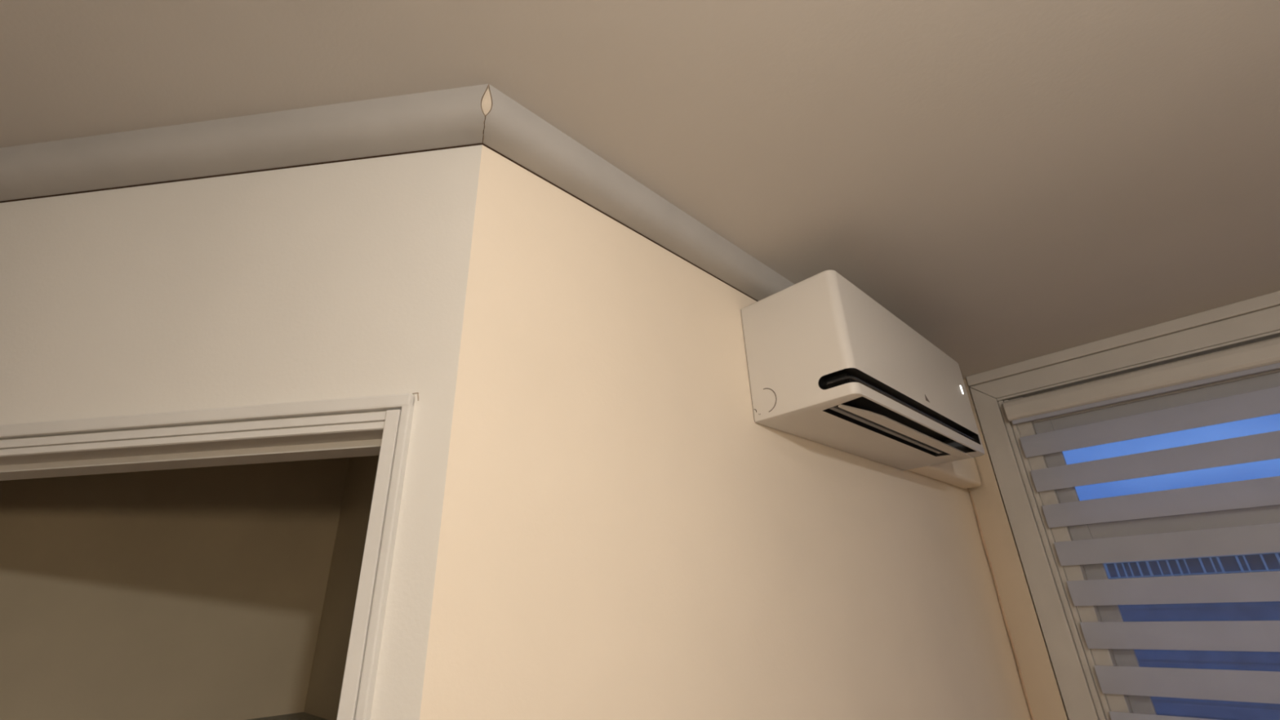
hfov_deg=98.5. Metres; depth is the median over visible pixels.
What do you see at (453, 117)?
trim
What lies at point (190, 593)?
wall
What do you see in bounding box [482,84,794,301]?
trim
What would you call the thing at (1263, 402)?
zebra blind
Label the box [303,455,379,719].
wall
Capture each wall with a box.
[0,144,482,719]
[0,457,350,719]
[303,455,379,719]
[419,145,1031,719]
[963,377,1068,719]
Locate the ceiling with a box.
[0,0,1279,379]
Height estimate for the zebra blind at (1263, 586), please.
0.075 m
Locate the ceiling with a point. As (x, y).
(1011, 181)
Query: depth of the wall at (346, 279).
0.87 m
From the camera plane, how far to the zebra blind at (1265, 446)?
1.74 m
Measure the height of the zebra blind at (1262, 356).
0.091 m
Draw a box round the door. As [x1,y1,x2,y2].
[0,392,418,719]
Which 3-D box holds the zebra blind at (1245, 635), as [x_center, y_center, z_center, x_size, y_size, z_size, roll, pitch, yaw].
[1.573,0.806,1.616,0.046,0.075,0.441,20,-32,-40]
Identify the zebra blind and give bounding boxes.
[1003,336,1279,424]
[1019,386,1279,457]
[1031,430,1279,492]
[1041,475,1279,528]
[1053,522,1279,565]
[1066,570,1279,605]
[1080,620,1279,652]
[1093,665,1279,703]
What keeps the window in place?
attached to the wall at (1045, 699)
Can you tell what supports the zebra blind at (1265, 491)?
attached to the window
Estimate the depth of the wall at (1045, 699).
1.98 m
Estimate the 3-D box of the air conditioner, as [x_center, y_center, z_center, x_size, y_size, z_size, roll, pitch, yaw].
[0.647,0.079,1.525,0.841,0.306,0.253,20,-32,-40]
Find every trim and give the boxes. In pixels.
[0,84,492,203]
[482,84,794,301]
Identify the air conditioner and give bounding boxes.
[740,270,984,470]
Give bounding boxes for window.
[965,290,1279,719]
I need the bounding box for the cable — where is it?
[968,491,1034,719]
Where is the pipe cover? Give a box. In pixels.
[907,457,981,488]
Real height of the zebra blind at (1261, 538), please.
0.075 m
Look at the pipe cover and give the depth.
2.00 m
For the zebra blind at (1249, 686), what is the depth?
1.57 m
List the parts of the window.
casing, sash, frame, sash, head casing, head frame, rail, rail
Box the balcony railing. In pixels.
[1103,551,1279,578]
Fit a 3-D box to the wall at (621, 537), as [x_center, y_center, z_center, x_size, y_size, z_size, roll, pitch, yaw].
[0.569,1.067,1.228,2.319,2.580,0.096,20,-32,-40]
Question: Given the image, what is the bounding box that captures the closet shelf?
[247,711,327,719]

